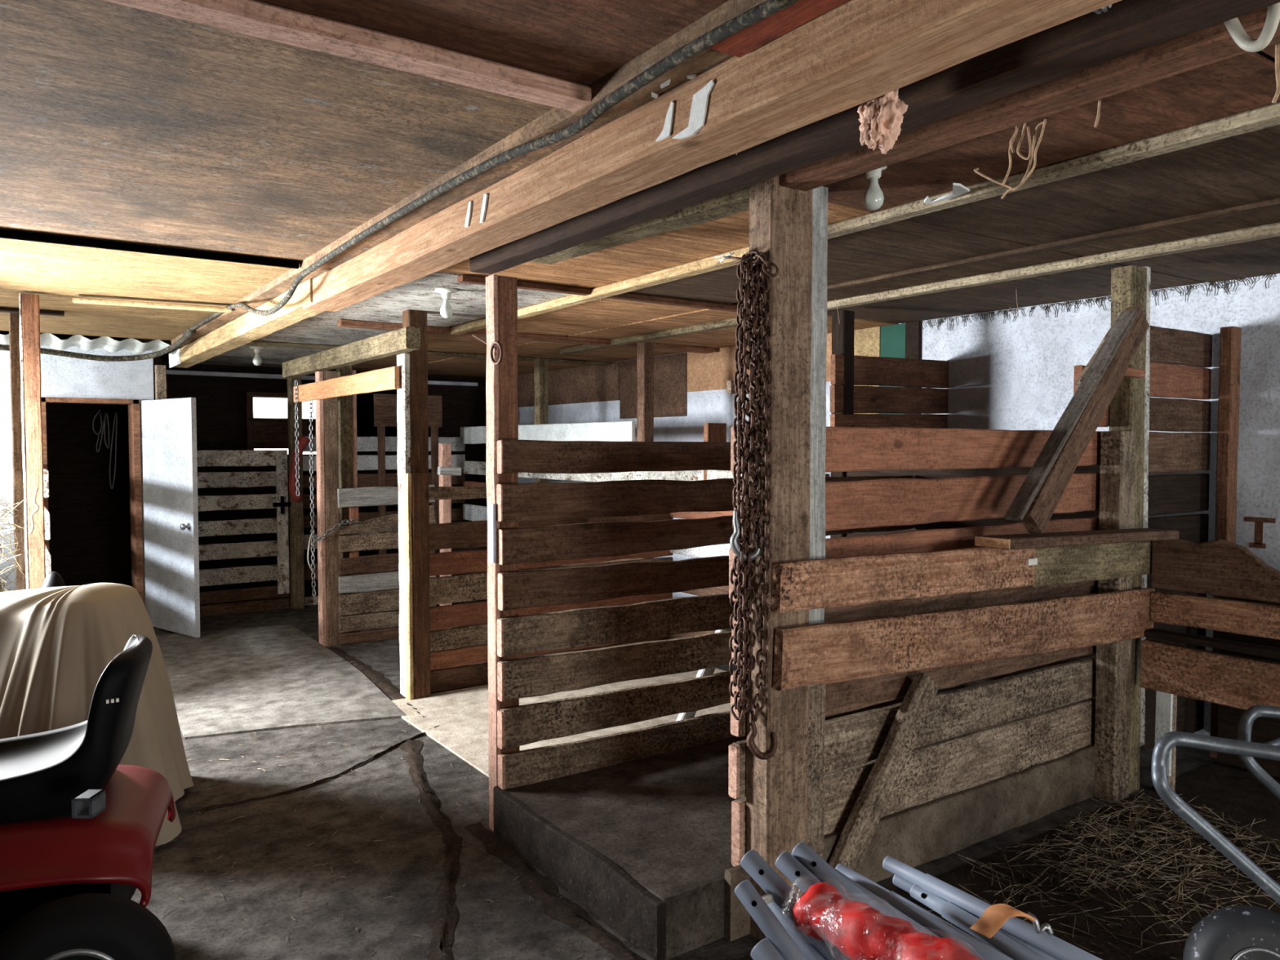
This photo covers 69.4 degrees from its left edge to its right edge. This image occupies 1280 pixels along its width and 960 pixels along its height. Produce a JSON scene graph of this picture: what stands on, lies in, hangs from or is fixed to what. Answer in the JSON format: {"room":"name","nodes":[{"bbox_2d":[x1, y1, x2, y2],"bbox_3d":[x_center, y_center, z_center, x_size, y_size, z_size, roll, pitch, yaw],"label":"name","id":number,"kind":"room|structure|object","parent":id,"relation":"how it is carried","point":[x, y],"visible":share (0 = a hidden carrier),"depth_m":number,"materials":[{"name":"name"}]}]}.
{"room":"farm building","nodes":[
{"label":"farm building","id":0,"kind":"room"},
{"bbox_2d":[45,351,161,586],"bbox_3d":[-5.643,0.088,8.643,1.850,2.560,2.180,-2,3,-35],"label":"doorway","id":1,"kind":"structure","parent":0,"point":[90,540],"depth_m":9.73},
{"bbox_2d":[0,345,153,591],"bbox_3d":[-6.234,0.157,6.837,4.720,2.560,0.120,-2,3,-35],"label":"wall","id":2,"kind":"structure","parent":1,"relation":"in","point":[61,376],"depth_m":7.72,"materials":[{"name":"white paint"}]},
{"bbox_2d":[139,397,202,637],"bbox_3d":[-3.989,0.300,7.817,0.935,1.962,0.172,2,3,38],"label":"door","id":3,"kind":"structure","parent":2,"relation":"attached to","point":[171,525],"depth_m":7.75,"materials":[{"name":"white paint"}]},
{"bbox_2d":[40,396,143,602],"bbox_3d":[-4.740,0.298,7.992,0.725,1.990,0.390,-2,3,-35],"label":"door frame","id":4,"kind":"structure","parent":1,"relation":"attached to","point":[134,422],"depth_m":8.02,"materials":[{"name":"brown wood"}]},
{"bbox_2d":[161,360,487,591],"bbox_3d":[-3.375,0.011,10.637,4.150,2.560,0.180,-2,3,-35],"label":"wall","id":5,"kind":"structure","parent":0,"point":[220,408],"depth_m":10.02,"materials":[{"name":"brown wood"}]},
{"bbox_2d":[244,391,315,449],"bbox_3d":[-3.759,-0.625,10.225,1.119,0.668,0.084,-2,3,-35],"label":"window","id":6,"kind":"structure","parent":5,"relation":"in","point":[249,396],"depth_m":9.92,"materials":[{"name":"brown wood"}]},
{"bbox_2d":[0,0,1279,377],"bbox_3d":[-1.853,-1.077,4.395,9.200,0.146,14.600,-2,3,-35],"label":"ceiling","id":7,"kind":"structure","parent":0,"point":[120,123],"depth_m":2.94,"materials":[{"name":"brown wood"}]},
{"bbox_2d":[0,333,169,354],"bbox_3d":[-4.984,-1.074,7.119,2.350,0.108,0.760,-2,3,-35],"label":"sheet","id":8,"kind":"object","parent":7,"relation":"attached to","point":[135,346],"visible":0.75,"depth_m":7.34,"materials":[{"name":"white plastic"}]},
{"bbox_2d":[0,328,195,361],"bbox_3d":[-4.208,-1.008,6.967,2.090,0.164,0.980,0,2,-3],"label":"hose","id":9,"kind":"object","parent":7,"relation":"hanging from","point":[189,333],"visible":0.86,"depth_m":7.21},
{"bbox_2d":[0,229,299,268],"bbox_3d":[-2.704,-0.959,3.476,2.752,0.032,0.038,-2,3,-35],"label":"batten","id":10,"kind":"object","parent":7,"relation":"attached to","point":[4,233],"visible":1,"depth_m":3.89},
{"bbox_2d":[71,297,231,312],"bbox_3d":[-2.796,-1.006,5.327,0.805,0.019,0.103,-1,2,-28],"label":"batten","id":11,"kind":"object","parent":7,"relation":"attached to","point":[78,300],"visible":0.98,"depth_m":5.28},
{"bbox_2d":[166,369,477,386],"bbox_3d":[-3.265,-1.080,9.867,3.297,0.042,0.073,-2,3,-35],"label":"batten","id":12,"kind":"object","parent":7,"relation":"attached to","point":[168,371],"visible":0.55,"depth_m":9.38,"materials":[{"name":"white paint"}]},
{"bbox_2d":[102,0,591,111],"bbox_3d":[-1.229,-0.879,1.452,2.669,0.036,0.093,-2,3,-35],"label":"ceiling beam","id":13,"kind":"structure","parent":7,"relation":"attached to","point":[248,17],"depth_m":1.89,"materials":[{"name":"brown wood"}]},
{"bbox_2d":[245,340,606,364],"bbox_3d":[-1.820,-1.150,8.432,3.549,0.032,0.073,-2,3,-35],"label":"batten","id":14,"kind":"object","parent":7,"relation":"attached to","point":[252,343],"visible":0.56,"depth_m":8.43,"materials":[{"name":"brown wood"}]},
{"bbox_2d":[182,0,797,334],"bbox_3d":[-1.546,-0.903,4.196,0.026,0.178,6.357,-2,3,-35],"label":"power cable","id":15,"kind":"object","parent":7,"relation":"attached to","point":[766,8],"visible":0.98,"depth_m":2.17,"materials":[{"name":"rubber"}]},
{"bbox_2d":[337,319,713,353],"bbox_3d":[-0.709,-1.093,7.136,3.202,0.047,0.094,-2,3,-35],"label":"batten","id":16,"kind":"object","parent":7,"relation":"attached to","point":[340,322],"visible":0.71,"depth_m":7.04,"materials":[{"name":"brown wood"}]},
{"bbox_2d":[457,274,737,311],"bbox_3d":[-0.033,-1.026,5.196,2.099,0.031,0.074,-2,3,-35],"label":"batten","id":17,"kind":"object","parent":7,"relation":"attached to","point":[462,278],"visible":0.71,"depth_m":5.11,"materials":[{"name":"red wood"}]},
{"bbox_2d":[448,246,748,334],"bbox_3d":[-0.351,-1.018,5.197,0.083,0.046,3.603,-1,3,-34],"label":"batten","id":18,"kind":"object","parent":7,"relation":"attached to","point":[709,264],"visible":0.69,"depth_m":4.72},
{"bbox_2d":[530,186,749,264],"bbox_3d":[-0.017,-0.961,3.521,0.132,0.066,1.335,-2,3,-39],"label":"joist","id":19,"kind":"object","parent":7,"relation":"attached to","point":[735,202],"visible":0.48,"depth_m":3.33,"materials":[{"name":"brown wood"}]},
{"bbox_2d":[560,317,748,354],"bbox_3d":[0.162,-1.083,6.887,0.078,0.047,3.002,-1,3,-34],"label":"batten","id":20,"kind":"object","parent":7,"relation":"attached to","point":[729,322],"visible":0.63,"depth_m":6.84,"materials":[{"name":"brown wood"}]},
{"bbox_2d":[302,0,1121,311],"bbox_3d":[0.170,-0.820,2.084,0.176,0.129,6.284,-2,3,-35],"label":"ceiling beam","id":21,"kind":"structure","parent":7,"relation":"attached to","point":[854,53],"depth_m":1.98,"materials":[{"name":"brown wood"}]},
{"bbox_2d":[164,0,766,351],"bbox_3d":[-0.986,-0.974,3.780,0.405,0.062,10.401,-2,3,-35],"label":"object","id":22,"kind":"structure","parent":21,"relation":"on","point":[555,119],"depth_m":2.50,"materials":[{"name":"brown wood"}]},
{"bbox_2d":[168,278,323,368],"bbox_3d":[-2.801,-0.979,6.329,0.157,0.131,4.447,-2,3,-35],"label":"ceiling beam","id":23,"kind":"structure","parent":22,"relation":"attached to","point":[250,326],"depth_m":5.72,"materials":[{"name":"brown wood"}]},
{"bbox_2d":[709,0,848,57],"bbox_3d":[0.526,-0.843,1.335,0.088,0.022,1.249,-2,3,-35],"label":"plank","id":24,"kind":"object","parent":22,"relation":"attached to","point":[767,29],"visible":0.64,"depth_m":1.73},
{"bbox_2d":[857,88,908,154],"bbox_3d":[0.482,-0.753,1.860,0.077,0.200,0.099,-2,3,-40],"label":"tuft","id":25,"kind":"object","parent":21,"relation":"hanging from","point":[882,117],"visible":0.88,"depth_m":1.84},
{"bbox_2d":[469,0,1279,274],"bbox_3d":[0.770,-0.831,1.694,0.103,0.155,4.961,-2,3,-35],"label":"joist","id":26,"kind":"object","parent":7,"relation":"attached to","point":[1091,39],"visible":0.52,"depth_m":1.89,"materials":[{"name":"brown wood"}]},
{"bbox_2d":[862,165,887,210],"bbox_3d":[0.712,-0.894,2.818,0.114,0.140,0.114,-2,3,-35],"label":"light bulb","id":27,"kind":"object","parent":7,"relation":"hanging from","point":[873,197],"visible":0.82,"depth_m":2.80,"materials":[{"name":"white glass"}]},
{"bbox_2d":[737,197,1279,302],"bbox_3d":[2.074,-0.959,3.346,0.065,0.022,5.197,-2,3,-34],"label":"batten","id":28,"kind":"object","parent":7,"relation":"attached to","point":[1275,202],"visible":0.77,"depth_m":3.75,"materials":[{"name":"brown wood"}]},
{"bbox_2d":[779,6,1279,191],"bbox_3d":[1.494,-0.886,1.455,0.122,0.055,3.547,-2,3,-35],"label":"joist","id":29,"kind":"object","parent":7,"relation":"attached to","point":[1215,43],"visible":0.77,"depth_m":2.17,"materials":[{"name":"brown wood"}]},
{"bbox_2d":[973,119,1046,199],"bbox_3d":[0.941,-0.824,2.353,0.025,0.206,0.204,-2,3,-35],"label":"twine","id":30,"kind":"object","parent":29,"relation":"hanging from","point":[1027,175],"visible":0.96,"depth_m":2.32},
{"bbox_2d":[826,222,1279,310],"bbox_3d":[2.463,-0.955,3.497,0.080,0.042,5.004,-2,3,-34],"label":"batten","id":31,"kind":"object","parent":7,"relation":"attached to","point":[1272,230],"visible":0.93,"depth_m":4.16,"materials":[{"name":"brown wood"}]},
{"bbox_2d":[827,102,1279,239],"bbox_3d":[1.632,-0.901,2.083,0.246,0.040,3.618,-1,3,-34],"label":"ceiling beam","id":32,"kind":"structure","parent":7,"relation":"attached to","point":[1267,116],"depth_m":2.70,"materials":[{"name":"brown wood"}]},
{"bbox_2d":[1223,2,1279,52],"bbox_3d":[1.144,-0.870,1.742,0.022,0.135,0.116,-2,3,-35],"label":"hose","id":33,"kind":"object","parent":7,"relation":"hanging from","point":[1233,26],"visible":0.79,"depth_m":1.72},
{"bbox_2d":[130,586,1279,959],"bbox_3d":[-1.935,1.524,4.438,9.000,0.212,14.600,-2,3,-35],"label":"floor","id":34,"kind":"structure","parent":0,"point":[204,925],"depth_m":3.61,"materials":[{"name":"concrete"}]},
{"bbox_2d":[0,495,24,592],"bbox_3d":[-5.046,0.690,5.696,2.151,1.373,2.840,-2,3,-35],"label":"pile","id":35,"kind":"object","parent":34,"relation":"on","point":[6,505],"visible":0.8,"depth_m":5.68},
{"bbox_2d":[8,312,26,590],"bbox_3d":[-3.903,0.168,5.823,0.075,2.423,0.103,-2,3,-35],"label":"post","id":36,"kind":"object","parent":34,"relation":"on","point":[14,318],"visible":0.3,"depth_m":5.76,"materials":[{"name":"brown wood"}]},
{"bbox_2d":[18,293,45,589],"bbox_3d":[-3.349,0.196,5.111,0.094,2.420,0.102,-2,3,-35],"label":"post","id":37,"kind":"object","parent":34,"relation":"on","point":[29,312],"visible":0.67,"depth_m":5.05,"materials":[{"name":"brown wood"}]},
{"bbox_2d":[40,571,65,587],"bbox_3d":[-2.728,0.941,4.291,0.760,0.949,0.780,0,2,0],"label":"machine","id":38,"kind":"object","parent":34,"relation":"on","point":[53,579],"visible":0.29,"depth_m":4.57,"materials":[{"name":"black plastic"}]},
{"bbox_2d":[0,582,193,845],"bbox_3d":[-2.646,0.943,3.873,1.389,0.994,1.102,-1,2,-25],"label":"tarp","id":39,"kind":"object","parent":38,"relation":"on","point":[56,643],"visible":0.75,"depth_m":3.73,"materials":[{"name":"fabric"}]},
{"bbox_2d":[0,635,176,959],"bbox_3d":[-2.162,1.000,2.498,1.761,1.007,0.924,-1,2,-17],"label":"riding mower","id":40,"kind":"object","parent":34,"relation":"on","point":[80,828],"visible":1,"depth_m":2.51,"materials":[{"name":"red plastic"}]},
{"bbox_2d":[155,624,345,677],"bbox_3d":[-3.152,1.316,7.209,1.200,0.013,1.750,-2,3,-35],"label":"floor mat","id":41,"kind":"object","parent":34,"relation":"on","point":[282,643],"visible":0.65,"depth_m":7.10,"materials":[{"name":"concrete"}]},
{"bbox_2d":[169,661,405,739],"bbox_3d":[-2.305,1.369,5.844,1.223,0.013,1.649,-1,3,-29],"label":"floor mat","id":42,"kind":"object","parent":34,"relation":"on","point":[215,695],"visible":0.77,"depth_m":5.72,"materials":[{"name":"concrete"}]},
{"bbox_2d":[287,376,304,608],"bbox_3d":[-3.352,0.072,9.006,0.115,2.360,0.113,-2,3,-35],"label":"support post","id":43,"kind":"object","parent":34,"relation":"on","point":[295,509],"visible":0.8,"depth_m":8.97,"materials":[{"name":"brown wood"}]},
{"bbox_2d":[196,449,290,616],"bbox_3d":[-3.840,0.530,8.725,1.032,1.623,0.105,-2,3,-35],"label":"gate","id":44,"kind":"object","parent":43,"relation":"attached to","point":[280,572],"visible":0.78,"depth_m":8.80,"materials":[{"name":"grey wood"}]},
{"bbox_2d":[288,435,310,502],"bbox_3d":[-3.284,-0.108,8.919,0.204,0.641,0.090,-2,3,-35],"label":"hose","id":45,"kind":"object","parent":43,"relation":"attached to","point":[303,442],"visible":0.8,"depth_m":8.87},
{"bbox_2d":[202,724,439,811],"bbox_3d":[-1.403,1.411,4.685,0.168,0.015,1.650,1,3,32],"label":"dirt","id":46,"kind":"object","parent":34,"relation":"on","point":[322,780],"visible":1,"depth_m":4.33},
{"bbox_2d":[315,370,341,646],"bbox_3d":[-2.482,0.168,7.356,0.155,2.306,0.103,-2,3,-35],"label":"support post","id":47,"kind":"object","parent":34,"relation":"on","point":[326,410],"visible":0.91,"depth_m":7.32,"materials":[{"name":"brown wood"}]},
{"bbox_2d":[293,365,399,402],"bbox_3d":[-2.194,-0.676,6.732,0.032,0.141,2.404,-2,3,-35],"label":"plank","id":48,"kind":"object","parent":47,"relation":"attached to","point":[384,379],"visible":0.98,"depth_m":6.43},
{"bbox_2d":[282,326,420,377],"bbox_3d":[-2.184,-0.894,6.719,0.093,0.136,2.921,-2,3,-35],"label":"header beam","id":49,"kind":"structure","parent":47,"relation":"attached to","point":[407,339],"depth_m":6.26,"materials":[{"name":"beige wood"}]},
{"bbox_2d":[337,484,550,644],"bbox_3d":[-1.619,0.664,7.970,1.981,1.264,0.181,-2,3,-35],"label":"wooden partition","id":50,"kind":"object","parent":47,"relation":"attached to","point":[357,604],"visible":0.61,"depth_m":7.48,"materials":[{"name":"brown wood"}]},
{"bbox_2d":[336,364,357,633],"bbox_3d":[-2.384,0.161,7.544,0.140,2.303,0.103,-2,3,-35],"label":"support post","id":51,"kind":"object","parent":34,"relation":"on","point":[347,405],"visible":0.4,"depth_m":7.48,"materials":[{"name":"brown wood"}]},
{"bbox_2d":[328,647,423,717],"bbox_3d":[-1.820,1.347,6.336,0.175,0.015,2.218,-1,3,-32],"label":"dirt","id":52,"kind":"object","parent":34,"relation":"on","point":[374,676],"visible":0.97,"depth_m":6.36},
{"bbox_2d":[154,631,606,959],"bbox_3d":[-1.984,1.397,5.019,1.846,0.014,6.015,-2,3,-35],"label":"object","id":53,"kind":"object","parent":34,"relation":"on","point":[306,632],"visible":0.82,"depth_m":4.05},
{"bbox_2d":[302,435,465,605],"bbox_3d":[-2.643,0.415,9.649,1.754,1.735,0.043,-2,3,-35],"label":"fence","id":54,"kind":"object","parent":34,"relation":"on","point":[365,462],"visible":0.3,"depth_m":9.51,"materials":[{"name":"white paint"}]},
{"bbox_2d":[373,393,442,591],"bbox_3d":[-2.350,0.190,9.382,0.705,2.105,0.083,-2,3,-35],"label":"board","id":55,"kind":"object","parent":34,"relation":"on","point":[384,405],"visible":0.39,"depth_m":9.22,"materials":[{"name":"brown wood"}]},
{"bbox_2d":[396,309,428,697],"bbox_3d":[-1.433,0.156,5.860,0.169,2.441,0.132,-2,3,-35],"label":"support post","id":56,"kind":"object","parent":34,"relation":"on","point":[412,392],"visible":0.5,"depth_m":5.81,"materials":[{"name":"brown wood"}]},
{"bbox_2d":[404,473,430,700],"bbox_3d":[-1.391,0.669,5.780,0.145,1.422,0.062,-2,3,-35],"label":"post","id":57,"kind":"object","parent":34,"relation":"on","point":[416,496],"visible":1,"depth_m":5.75,"materials":[{"name":"brown wood"}]},
{"bbox_2d":[398,739,462,959],"bbox_3d":[-0.768,1.454,3.565,0.206,0.016,3.003,-1,2,-17],"label":"floor crack","id":58,"kind":"object","parent":34,"relation":"on","point":[442,919],"visible":1,"depth_m":3.50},
{"bbox_2d":[438,443,452,628],"bbox_3d":[-1.621,0.500,7.708,0.085,1.608,0.082,-2,3,-35],"label":"post","id":59,"kind":"object","parent":34,"relation":"on","point":[444,449],"visible":0.37,"depth_m":7.66,"materials":[{"name":"brown wood"}]},
{"bbox_2d":[485,274,519,831],"bbox_3d":[-0.569,0.314,3.811,0.122,2.284,0.091,-2,3,-35],"label":"support post","id":60,"kind":"object","parent":34,"relation":"on","point":[501,291],"visible":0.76,"depth_m":3.76,"materials":[{"name":"brown wood"}]},
{"bbox_2d":[534,358,548,482],"bbox_3d":[-0.937,0.057,8.811,0.106,2.407,0.102,-2,3,-35],"label":"post","id":61,"kind":"object","parent":34,"relation":"on","point":[541,365],"visible":0.29,"depth_m":8.74,"materials":[{"name":"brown wood"}]},
{"bbox_2d":[460,421,635,444],"bbox_3d":[-1.004,-0.438,8.766,0.032,0.185,3.340,-2,3,-35],"label":"plank","id":62,"kind":"object","parent":61,"relation":"attached to","point":[622,431],"visible":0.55,"depth_m":8.20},
{"bbox_2d":[428,486,673,693],"bbox_3d":[-0.560,0.690,6.479,1.945,1.335,0.045,-2,3,-35],"label":"divider","id":63,"kind":"object","parent":34,"relation":"on","point":[451,654],"visible":0.34,"depth_m":6.07,"materials":[{"name":"brown wood"}]},
{"bbox_2d":[463,822,644,959],"bbox_3d":[-0.372,1.462,3.361,0.147,0.014,1.265,-1,3,-32],"label":"floor crack","id":64,"kind":"object","parent":34,"relation":"on","point":[562,909],"visible":0.95,"depth_m":3.25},
{"bbox_2d":[636,342,653,559],"bbox_3d":[0.042,0.113,7.397,0.106,2.408,0.102,-2,3,-35],"label":"post","id":65,"kind":"object","parent":34,"relation":"on","point":[645,350],"visible":0.35,"depth_m":7.33,"materials":[{"name":"brown wood"}]},
{"bbox_2d":[462,461,829,639],"bbox_3d":[-0.387,0.537,7.907,0.039,1.325,5.404,-2,3,-35],"label":"wall","id":66,"kind":"structure","parent":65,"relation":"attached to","point":[470,512],"depth_m":7.04,"materials":[{"name":"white wood"}]},
{"bbox_2d":[702,422,726,634],"bbox_3d":[0.540,0.466,6.691,0.186,1.751,0.052,-2,3,-35],"label":"post","id":67,"kind":"object","parent":34,"relation":"on","point":[713,432],"visible":0.14,"depth_m":6.63,"materials":[{"name":"brown wood"}]},
{"bbox_2d":[746,175,827,940],"bbox_3d":[0.488,0.264,3.032,0.274,2.446,0.112,-2,3,-35],"label":"support post","id":68,"kind":"object","parent":34,"relation":"on","point":[785,800],"visible":0.66,"depth_m":2.97,"materials":[{"name":"brown wood"}]},
{"bbox_2d":[714,252,741,262],"bbox_3d":[0.306,-0.700,2.932,0.178,0.052,0.054,2,3,38],"label":"wire hook","id":69,"kind":"object","parent":68,"relation":"attached to","point":[727,256],"visible":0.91,"depth_m":2.95,"materials":[{"name":"metal"}]},
{"bbox_2d":[729,253,764,709],"bbox_3d":[0.343,0.010,2.929,0.107,1.444,0.094,1,2,13],"label":"chain","id":70,"kind":"object","parent":69,"relation":"hanging from","point":[736,548],"visible":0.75,"depth_m":2.91,"materials":[{"name":"metal"}]},
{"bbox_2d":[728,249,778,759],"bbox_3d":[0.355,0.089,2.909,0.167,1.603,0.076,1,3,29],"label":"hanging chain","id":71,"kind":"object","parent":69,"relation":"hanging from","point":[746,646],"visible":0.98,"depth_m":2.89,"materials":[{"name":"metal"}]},
{"bbox_2d":[728,424,1100,866],"bbox_3d":[1.221,0.527,3.644,2.236,1.463,0.043,-2,3,-35],"label":"divider","id":72,"kind":"object","parent":68,"relation":"attached to","point":[972,736],"visible":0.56,"depth_m":3.59,"materials":[{"name":"brown wood"}]},
{"bbox_2d":[771,540,1152,613],"bbox_3d":[1.378,0.343,3.556,2.314,0.217,0.049,-2,3,-35],"label":"rail","id":73,"kind":"object","parent":68,"relation":"attached to","point":[797,585],"visible":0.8,"depth_m":3.33,"materials":[{"name":"brown wood"}]},
{"bbox_2d":[974,528,1178,549],"bbox_3d":[1.823,0.237,3.792,1.258,0.042,0.154,0,2,-35],"label":"plank","id":74,"kind":"object","parent":73,"relation":"on","point":[1013,541],"visible":0.99,"depth_m":3.64,"materials":[{"name":"brown wood"}]},
{"bbox_2d":[1004,306,1149,534],"bbox_3d":[1.781,-0.263,3.723,0.944,0.931,0.075,-2,3,-35],"label":"diagonal brace","id":75,"kind":"object","parent":74,"relation":"on","point":[1038,496],"visible":1,"depth_m":3.67,"materials":[{"name":"brown wood"}]},
{"bbox_2d":[830,310,854,537],"bbox_3d":[1.237,0.180,5.673,0.106,2.411,0.102,-2,3,-35],"label":"post","id":76,"kind":"object","parent":34,"relation":"on","point":[842,334],"visible":0.23,"depth_m":5.60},
{"bbox_2d":[830,354,948,428],"bbox_3d":[1.597,0.197,5.884,1.076,1.957,0.041,-2,3,-35],"label":"divider","id":77,"kind":"object","parent":76,"relation":"attached to","point":[924,406],"visible":0.41,"depth_m":5.83,"materials":[{"name":"brown wood"}]},
{"bbox_2d":[846,465,1100,687],"bbox_3d":[1.709,0.460,4.975,0.032,1.304,1.566,-2,3,-35],"label":"wall","id":78,"kind":"structure","parent":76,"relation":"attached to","point":[917,473],"depth_m":4.86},
{"bbox_2d":[828,671,939,871],"bbox_3d":[0.870,1.079,3.322,0.587,0.725,0.046,-2,3,-35],"label":"diagonal brace","id":79,"kind":"object","parent":34,"relation":"on","point":[855,837],"visible":0.88,"depth_m":3.31,"materials":[{"name":"brown wood"}]},
{"bbox_2d":[918,789,1279,959],"bbox_3d":[1.840,1.401,3.220,1.957,0.146,1.265,-2,3,-35],"label":"straw","id":80,"kind":"object","parent":34,"relation":"on","point":[1196,858],"visible":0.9,"depth_m":3.46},
{"bbox_2d":[1093,431,1136,802],"bbox_3d":[2.142,0.612,4.174,0.131,1.661,0.102,-2,3,-35],"label":"post","id":81,"kind":"object","parent":34,"relation":"on","point":[1117,448],"visible":0.71,"depth_m":4.14,"materials":[{"name":"brown wood"}]},
{"bbox_2d":[773,587,1155,691],"bbox_3d":[1.381,0.592,3.564,2.312,0.297,0.042,-2,3,-35],"label":"rail","id":82,"kind":"object","parent":81,"relation":"attached to","point":[831,652],"visible":1,"depth_m":3.38,"materials":[{"name":"brown wood"}]},
{"bbox_2d":[1108,265,1151,793],"bbox_3d":[2.253,0.233,4.260,0.219,2.409,0.101,-2,3,-35],"label":"support post","id":83,"kind":"object","parent":34,"relation":"on","point":[1129,407],"visible":0.36,"depth_m":4.20,"materials":[{"name":"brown wood"}]},
{"bbox_2d":[1073,325,1212,752],"bbox_3d":[2.450,0.292,4.489,1.221,2.074,0.041,-2,3,-35],"label":"divider","id":84,"kind":"object","parent":83,"relation":"attached to","point":[1170,348],"visible":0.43,"depth_m":4.62,"materials":[{"name":"brown wood"}]},
{"bbox_2d":[1140,538,1279,710],"bbox_3d":[2.814,0.616,3.445,0.092,0.708,1.819,-2,3,-35],"label":"wooden partition","id":85,"kind":"object","parent":83,"relation":"attached to","point":[1220,567],"visible":0.96,"depth_m":3.95,"materials":[{"name":"brown wood"}]},
{"bbox_2d":[1154,690,1177,791],"bbox_3d":[2.409,1.178,4.227,0.085,0.522,0.071,-2,3,-35],"label":"post","id":86,"kind":"object","parent":34,"relation":"on","point":[1166,703],"visible":0.53,"depth_m":4.21,"materials":[{"name":"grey wood"}]},
{"bbox_2d":[1151,705,1279,959],"bbox_3d":[1.728,1.074,2.518,0.676,0.822,0.367,-2,3,-35],"label":"cart","id":87,"kind":"object","parent":34,"relation":"on","point":[1237,932],"visible":1,"depth_m":2.44,"materials":[{"name":"metal"}]},
{"bbox_2d":[1209,326,1241,758],"bbox_3d":[2.980,0.325,4.706,0.107,2.190,0.063,-2,3,-35],"label":"wall post","id":88,"kind":"object","parent":34,"relation":"on","point":[1230,336],"visible":0.55,"depth_m":4.66,"materials":[{"name":"brown wood"}]},
{"bbox_2d":[1217,595,1279,777],"bbox_3d":[3.488,0.997,3.733,0.041,0.884,2.102,-2,3,-35],"label":"wall","id":89,"kind":"structure","parent":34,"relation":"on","point":[1264,730],"depth_m":4.47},
{"bbox_3d":[0.608,1.257,1.576,0.366,0.573,0.477,-2,3,-35],"label":"bench","id":90,"kind":"object","parent":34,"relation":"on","visible":0},
{"bbox_2d":[733,880,808,959],"bbox_3d":[0.313,0.932,1.740,0.039,0.232,0.376,-2,3,-36],"label":"pipe","id":91,"kind":"object","parent":90,"relation":"on","point":[762,915],"visible":1,"depth_m":1.81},
{"bbox_2d":[740,849,851,959],"bbox_3d":[0.406,0.929,1.740,0.043,0.303,0.552,-2,3,-43],"label":"pipe","id":92,"kind":"object","parent":90,"relation":"on","point":[752,862],"visible":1,"depth_m":1.86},
{"bbox_2d":[760,882,980,959],"bbox_3d":[0.436,0.851,1.685,0.167,0.139,0.519,-2,3,-35],"label":"bag","id":93,"kind":"object","parent":92,"relation":"attached to","point":[860,931],"visible":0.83,"depth_m":1.68,"materials":[{"name":"red plastic"}]},
{"bbox_2d":[767,902,827,959],"bbox_3d":[0.364,0.946,1.760,0.038,0.162,0.383,-1,3,-29],"label":"pipe","id":94,"kind":"object","parent":90,"relation":"on","point":[806,947],"visible":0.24,"depth_m":1.82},
{"bbox_2d":[775,850,821,893],"bbox_3d":[0.477,0.924,1.790,0.041,0.248,0.536,-2,3,-42],"label":"pipe","id":95,"kind":"object","parent":90,"relation":"on","point":[797,873],"visible":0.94,"depth_m":1.94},
{"bbox_2d":[791,841,883,914],"bbox_3d":[0.522,0.919,1.810,0.041,0.262,0.547,-2,3,-43],"label":"pipe","id":96,"kind":"object","parent":90,"relation":"on","point":[802,852],"visible":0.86,"depth_m":1.94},
{"bbox_2d":[830,865,940,937],"bbox_3d":[0.587,0.922,1.825,0.036,0.142,0.559,-2,3,-41],"label":"pipe","id":97,"kind":"object","parent":90,"relation":"on","point":[885,908],"visible":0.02,"depth_m":1.91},
{"bbox_2d":[835,863,1013,959],"bbox_3d":[0.627,0.917,1.860,0.036,0.110,0.552,-2,3,-43],"label":"pipe","id":98,"kind":"object","parent":90,"relation":"on","point":[939,926],"visible":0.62,"depth_m":1.89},
{"bbox_2d":[910,884,1048,959],"bbox_3d":[0.739,0.937,1.855,0.036,0.070,0.473,-1,3,-34],"label":"pipe","id":99,"kind":"object","parent":90,"relation":"on","point":[1000,941],"visible":1,"depth_m":1.92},
{"bbox_2d":[882,855,1102,959],"bbox_3d":[0.745,0.909,1.910,0.036,0.078,0.557,-2,3,-40],"label":"pipe","id":100,"kind":"object","parent":99,"relation":"on","point":[1053,945],"visible":1,"depth_m":1.93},
{"bbox_2d":[970,903,1053,938],"bbox_3d":[0.730,0.861,1.805,0.150,0.065,0.066,0,2,1],"label":"strap","id":101,"kind":"object","parent":100,"relation":"attached to","point":[993,917],"visible":1,"depth_m":1.80,"materials":[{"name":"leather"}]},
{"bbox_2d":[493,697,1095,959],"bbox_3d":[0.773,1.333,4.054,2.576,0.239,1.242,-2,3,-35],"label":"concrete curb","id":102,"kind":"structure","parent":0,"point":[644,844],"depth_m":3.46,"materials":[{"name":"concrete"}]},
{"bbox_2d":[496,440,913,789],"bbox_3d":[0.473,0.571,4.462,2.538,1.523,0.045,-2,3,-35],"label":"divider","id":103,"kind":"object","parent":102,"relation":"on","point":[551,673],"visible":0.52,"depth_m":4.02,"materials":[{"name":"brown wood"}]},
{"bbox_2d":[517,273,1279,736],"bbox_3d":[1.649,0.156,6.869,0.180,2.560,14.600,-2,3,-35],"label":"wall","id":104,"kind":"structure","parent":0,"point":[1017,374],"depth_m":5.71,"materials":[{"name":"white paint"}]},
{"bbox_2d":[920,274,1274,330],"bbox_3d":[2.617,-1.001,5.299,0.009,0.091,2.624,-2,3,-35],"label":"fringe","id":105,"kind":"object","parent":104,"relation":"attached to","point":[940,321],"visible":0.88,"depth_m":5.36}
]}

